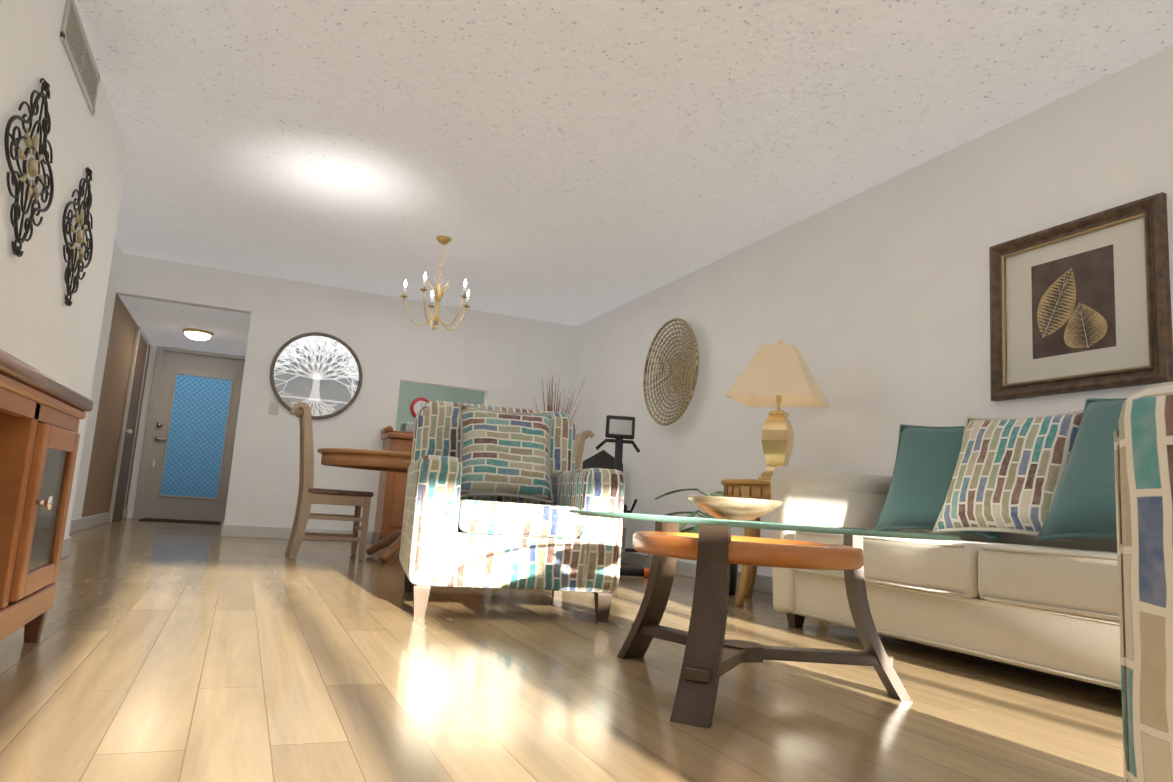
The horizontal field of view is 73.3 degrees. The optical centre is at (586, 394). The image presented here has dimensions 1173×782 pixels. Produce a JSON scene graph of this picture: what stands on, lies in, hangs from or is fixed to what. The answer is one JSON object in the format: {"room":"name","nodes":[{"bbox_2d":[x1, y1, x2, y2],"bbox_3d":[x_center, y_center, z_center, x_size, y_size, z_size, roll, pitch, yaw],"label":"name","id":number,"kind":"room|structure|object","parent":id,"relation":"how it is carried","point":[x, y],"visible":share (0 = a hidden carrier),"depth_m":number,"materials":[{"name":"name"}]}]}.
{"room":"living room and dining room","nodes":[
{"label":"living room and dining room","id":0,"kind":"room"},
{"bbox_2d":[0,0,127,537],"bbox_3d":[-1.430,-0.724,0.903,0.330,2.440,8.200,7,-9,-23],"label":"wall","id":1,"kind":"structure","parent":0,"point":[46,329],"depth_m":3.42,"materials":[{"name":"paint"}]},
{"bbox_2d":[4,78,53,256],"bbox_3d":[-2.087,-0.855,2.968,0.034,0.688,0.690,7,-9,-23],"label":"art","id":2,"kind":"object","parent":1,"relation":"attached to","point":[31,191],"visible":1,"depth_m":2.94,"materials":[{"name":"grey metal"}]},
{"bbox_2d":[61,537,71,558],"bbox_3d":[-1.349,0.448,0.811,0.015,0.110,8.215,7,-9,-23],"label":"baseboard","id":3,"kind":"structure","parent":1,"relation":"attached to","point":[67,541],"depth_m":4.44,"materials":[{"name":"white"}]},
{"bbox_2d":[62,167,92,305],"bbox_3d":[-2.462,-0.767,3.826,0.034,0.688,0.690,7,-9,-23],"label":"art","id":4,"kind":"object","parent":1,"relation":"attached to","point":[78,217],"visible":1,"depth_m":3.80,"materials":[{"name":"grey metal"}]},
{"bbox_2d":[60,0,99,115],"bbox_3d":[-2.252,-1.501,3.519,0.012,0.210,0.740,7,-9,-23],"label":"air vent","id":5,"kind":"object","parent":1,"relation":"in","point":[74,40],"visible":0.98,"depth_m":3.46,"materials":[{"name":"silver metal"}]},
{"bbox_2d":[69,508,127,533],"bbox_3d":[-4.364,1.120,6.870,0.015,0.110,5.400,7,-9,-23],"label":"baseboard","id":6,"kind":"structure","parent":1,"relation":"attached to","point":[79,524],"depth_m":7.00,"materials":[{"name":"white"}]},
{"bbox_2d":[71,240,150,519],"bbox_3d":[-2.727,-0.469,3.269,0.150,2.440,13.900,7,-9,-23],"label":"wall","id":7,"kind":"structure","parent":0,"point":[104,452],"depth_m":7.15,"materials":[{"name":"beige paint"}]},
{"bbox_2d":[109,326,148,522],"bbox_3d":[-4.965,0.344,8.617,0.086,2.060,0.920,7,-9,-23],"label":"closet door","id":8,"kind":"structure","parent":7,"relation":"in","point":[128,432],"depth_m":8.48,"materials":[{"name":"white wood"}]},
{"bbox_2d":[118,295,250,355],"bbox_3d":[-4.242,-0.859,8.579,1.105,0.359,2.800,7,-9,-23],"label":"ceiling","id":9,"kind":"structure","parent":0,"point":[161,323],"depth_m":8.17,"materials":[{"name":"white paint"}]},
{"bbox_2d":[183,328,213,340],"bbox_3d":[-4.202,-0.635,8.515,0.300,0.095,0.300,7,-9,-23],"label":"ceiling light","id":10,"kind":"object","parent":9,"relation":"in","point":[197,334],"visible":1,"depth_m":8.43,"materials":[{"name":"white glass"}]},
{"bbox_2d":[127,346,484,517],"bbox_3d":[-3.391,0.513,10.413,4.400,2.440,0.150,7,-9,-23],"label":"wall","id":11,"kind":"structure","parent":0,"point":[409,393],"depth_m":10.76,"materials":[{"name":"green paint"}]},
{"bbox_2d":[133,346,245,521],"bbox_3d":[-4.823,0.482,9.654,1.025,2.100,0.093,7,-9,-23],"label":"entry door","id":12,"kind":"structure","parent":11,"relation":"in","point":[188,447],"depth_m":9.65,"materials":[{"name":"white wood"}]},
{"bbox_2d":[410,398,429,417],"bbox_3d":[-2.272,0.191,10.837,0.300,0.300,0.035,7,-9,-23],"label":"clock","id":13,"kind":"object","parent":11,"relation":"attached to","point":[416,404],"visible":0.52,"depth_m":10.80,"materials":[{"name":"red paint"}]},
{"bbox_2d":[116,253,576,536],"bbox_3d":[-2.219,0.206,7.740,4.400,2.440,0.120,7,-9,-23],"label":"wall","id":14,"kind":"structure","parent":0,"point":[263,489],"depth_m":7.54,"materials":[{"name":"paint"}]},
{"bbox_2d":[269,401,278,414],"bbox_3d":[-2.921,0.127,7.368,0.080,0.120,0.014,7,-9,-23],"label":"switch plate","id":15,"kind":"object","parent":14,"relation":"attached to","point":[274,408],"visible":1,"depth_m":7.37,"materials":[{"name":"beige plastic"}]},
{"bbox_2d":[221,523,373,542],"bbox_3d":[-1.778,1.411,7.720,3.290,0.110,0.015,7,-9,-23],"label":"baseboard","id":16,"kind":"structure","parent":14,"relation":"attached to","point":[244,531],"depth_m":7.23,"materials":[{"name":"white"}]},
{"bbox_2d":[270,332,361,419],"bbox_3d":[-2.578,-0.180,7.540,0.840,0.840,0.030,7,-9,-23],"label":"wall art","id":17,"kind":"object","parent":14,"relation":"attached to","point":[319,374],"visible":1,"depth_m":7.54,"materials":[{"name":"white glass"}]},
{"bbox_2d":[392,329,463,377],"bbox_3d":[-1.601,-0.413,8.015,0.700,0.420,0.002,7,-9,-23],"label":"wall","id":18,"kind":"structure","parent":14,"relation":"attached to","point":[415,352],"depth_m":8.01,"materials":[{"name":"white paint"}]},
{"bbox_2d":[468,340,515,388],"bbox_3d":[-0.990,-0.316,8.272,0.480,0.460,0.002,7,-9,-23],"label":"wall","id":19,"kind":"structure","parent":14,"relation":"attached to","point":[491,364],"depth_m":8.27,"materials":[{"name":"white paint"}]},
{"bbox_2d":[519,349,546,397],"bbox_3d":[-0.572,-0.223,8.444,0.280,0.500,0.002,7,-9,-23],"label":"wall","id":20,"kind":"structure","parent":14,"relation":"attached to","point":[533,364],"depth_m":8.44,"materials":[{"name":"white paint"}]},
{"bbox_2d":[0,518,1123,781],"bbox_3d":[-0.728,1.048,3.971,4.700,0.100,13.900,7,-9,-23],"label":"floor","id":21,"kind":"structure","parent":0,"point":[178,652],"depth_m":2.01,"materials":[{"name":"laminate"}]},
{"bbox_2d":[0,349,92,642],"bbox_3d":[-1.315,0.239,1.391,0.457,0.690,1.840,7,-9,-23],"label":"tv console","id":22,"kind":"object","parent":21,"relation":"on","point":[41,414],"visible":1,"depth_m":1.86,"materials":[{"name":"brown wood"}]},
{"bbox_2d":[139,518,220,523],"bbox_3d":[-4.749,1.485,9.240,0.830,0.012,0.540,7,-9,-23],"label":"rug","id":23,"kind":"object","parent":21,"relation":"on","point":[180,521],"visible":0.98,"depth_m":9.13,"materials":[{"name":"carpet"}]},
{"bbox_2d":[285,402,373,560],"bbox_3d":[-1.868,0.631,5.671,0.602,1.068,0.490,7,-9,-23],"label":"dining chair","id":24,"kind":"object","parent":21,"relation":"on","point":[308,494],"visible":0.98,"depth_m":5.46,"materials":[{"name":"brown wood"}]},
{"bbox_2d":[317,448,411,562],"bbox_3d":[-1.192,0.846,5.822,1.600,0.755,1.100,7,-9,-23],"label":"dining table","id":25,"kind":"object","parent":21,"relation":"on","point":[383,460],"visible":0.4,"depth_m":5.35,"materials":[{"name":"brown wood"}]},
{"bbox_2d":[372,426,413,545],"bbox_3d":[-1.458,0.920,7.667,1.122,1.107,0.447,7,-9,-23],"label":"sideboard","id":26,"kind":"object","parent":21,"relation":"on","point":[390,504],"visible":0.21,"depth_m":7.34,"materials":[{"name":"brown wood"}]},
{"bbox_2d":[399,401,624,621],"bbox_3d":[-0.394,0.498,3.745,0.880,0.966,1.078,6,-8,-15],"label":"armchair","id":27,"kind":"object","parent":21,"relation":"on","point":[494,495],"visible":1,"depth_m":3.30,"materials":[{"name":"fabric"}]},
{"bbox_2d":[453,403,554,504],"bbox_3d":[-0.392,0.284,3.821,0.483,0.483,0.150,6,-26,-15],"label":"pillow","id":28,"kind":"object","parent":27,"relation":"on","point":[503,453],"depth_m":3.75,"materials":[{"name":"fabric"}]},
{"bbox_2d":[534,376,585,418],"bbox_3d":[-0.338,0.676,8.040,0.477,1.838,0.542,7,-9,-23],"label":"dried branches","id":29,"kind":"object","parent":21,"relation":"on","point":[550,408],"visible":0.17,"depth_m":8.07,"materials":[{"name":"brown plant"}]},
{"bbox_2d":[575,430,594,469],"bbox_3d":[-0.338,0.799,6.146,0.602,1.068,0.490,7,-9,-23],"label":"dining chair","id":30,"kind":"object","parent":21,"relation":"on","point":[582,436],"visible":0.08,"depth_m":6.06,"materials":[{"name":"brown wood"}]},
{"bbox_2d":[582,415,649,577],"bbox_3d":[0.182,0.813,6.394,0.566,1.171,1.445,4,-8,-4],"label":"exercise bike","id":31,"kind":"object","parent":21,"relation":"on","point":[619,429],"visible":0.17,"depth_m":5.94,"materials":[{"name":"grey plastic"}]},
{"bbox_2d":[645,488,723,558],"bbox_3d":[0.730,0.939,5.169,0.610,0.643,0.739,7,-9,-23],"label":"plant","id":32,"kind":"object","parent":21,"relation":"on","point":[695,529],"visible":0.23,"depth_m":5.22,"materials":[{"name":"green plant"}]},
{"bbox_2d":[729,564,737,594],"bbox_3d":[0.850,1.099,4.876,0.180,0.260,0.180,7,-9,-23],"label":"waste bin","id":33,"kind":"object","parent":21,"relation":"on","point":[733,578],"visible":0.29,"depth_m":4.81,"materials":[{"name":"black plastic"}]},
{"bbox_2d":[721,479,770,606],"bbox_3d":[1.057,0.847,4.480,0.626,0.688,0.641,7,-9,-23],"label":"end table","id":34,"kind":"object","parent":21,"relation":"on","point":[752,488],"visible":0.42,"depth_m":4.29,"materials":[{"name":"brown wood"}]},
{"bbox_2d":[725,340,829,479],"bbox_3d":[1.124,0.092,4.607,0.490,0.845,0.490,-1,-9,29],"label":"table lamp","id":35,"kind":"object","parent":34,"relation":"on","point":[779,375],"visible":0.92,"depth_m":4.52,"materials":[{"name":"beige fabric"}]},
{"bbox_2d":[568,510,960,728],"bbox_3d":[0.439,0.591,2.229,0.980,0.460,1.220,7,-9,-23],"label":"coffee table","id":36,"kind":"object","parent":21,"relation":"on","point":[714,548],"visible":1,"depth_m":1.97,"materials":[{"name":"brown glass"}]},
{"bbox_2d":[686,495,783,520],"bbox_3d":[0.456,0.355,2.440,0.300,0.066,0.300,7,-9,-23],"label":"decorative bowl","id":37,"kind":"object","parent":36,"relation":"on","point":[734,508],"visible":1,"depth_m":2.35,"materials":[{"name":"beige ceramic"}]},
{"bbox_2d":[770,398,1126,689],"bbox_3d":[1.737,0.470,2.790,0.916,1.025,2.405,7,-9,-23],"label":"sofa","id":38,"kind":"object","parent":21,"relation":"on","point":[1023,572],"visible":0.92,"depth_m":2.89,"materials":[{"name":"beige fabric"}]},
{"bbox_2d":[932,406,1102,542],"bbox_3d":[1.664,0.306,3.074,0.160,0.553,0.553,34,-21,-22],"label":"pillow","id":39,"kind":"object","parent":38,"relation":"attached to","point":[1008,472],"depth_m":3.00,"materials":[{"name":"fabric"}]},
{"bbox_2d":[1114,382,1172,781],"bbox_3d":[1.177,0.141,0.493,0.880,0.951,1.156,7,-9,-23],"label":"armchair","id":40,"kind":"object","parent":21,"relation":"on","point":[1143,447],"visible":1,"depth_m":0.80,"materials":[{"name":"fabric"}]},
{"bbox_3d":[-1.672,1.021,8.271,1.100,1.050,0.579,7,-9,-23],"label":"countertop","id":41,"kind":"structure","parent":21,"relation":"on","visible":0},
{"bbox_2d":[400,422,413,431],"bbox_3d":[-1.838,0.386,8.232,0.180,0.171,0.250,7,-9,-23],"label":"toaster","id":42,"kind":"object","parent":41,"relation":"on","point":[407,427],"visible":0.31,"depth_m":8.11,"materials":[{"name":"grey metal"}]},
{"bbox_2d":[75,0,1172,325],"bbox_3d":[-0.564,-1.461,4.331,4.700,0.100,13.900,7,-9,-23],"label":"ceiling","id":43,"kind":"structure","parent":0,"point":[571,162],"depth_m":4.07,"materials":[{"name":"white paint"}]},
{"bbox_2d":[400,236,470,329],"bbox_3d":[-1.125,-0.844,6.016,0.545,0.713,0.523,7,-9,-23],"label":"chandelier","id":44,"kind":"object","parent":43,"relation":"hanging from","point":[444,240],"visible":1,"depth_m":5.96,"materials":[{"name":"gold metal"}]},
{"bbox_2d":[571,45,1172,575],"bbox_3d":[1.434,0.056,5.033,0.150,2.440,13.900,7,-9,-23],"label":"wall","id":45,"kind":"structure","parent":0,"point":[873,305],"depth_m":4.47,"materials":[{"name":"paint"}]},
{"bbox_2d":[643,318,698,425],"bbox_3d":[0.715,-0.182,6.457,0.105,0.886,0.886,7,-9,-23],"label":"art","id":46,"kind":"object","parent":45,"relation":"attached to","point":[686,375],"visible":1,"depth_m":6.49},
{"bbox_2d":[621,550,772,593],"bbox_3d":[1.867,1.044,3.506,0.015,0.110,10.680,7,-9,-23],"label":"baseboard","id":47,"kind":"structure","parent":45,"relation":"attached to","point":[763,583],"depth_m":6.02,"materials":[{"name":"white wood"}]},
{"bbox_2d":[989,192,1172,400],"bbox_3d":[2.080,-0.381,3.389,0.040,0.750,0.780,7,-9,-23],"label":"framed picture","id":48,"kind":"object","parent":45,"relation":"attached to","point":[1082,304],"visible":1,"depth_m":3.33,"materials":[{"name":"brown wood"}]}
]}

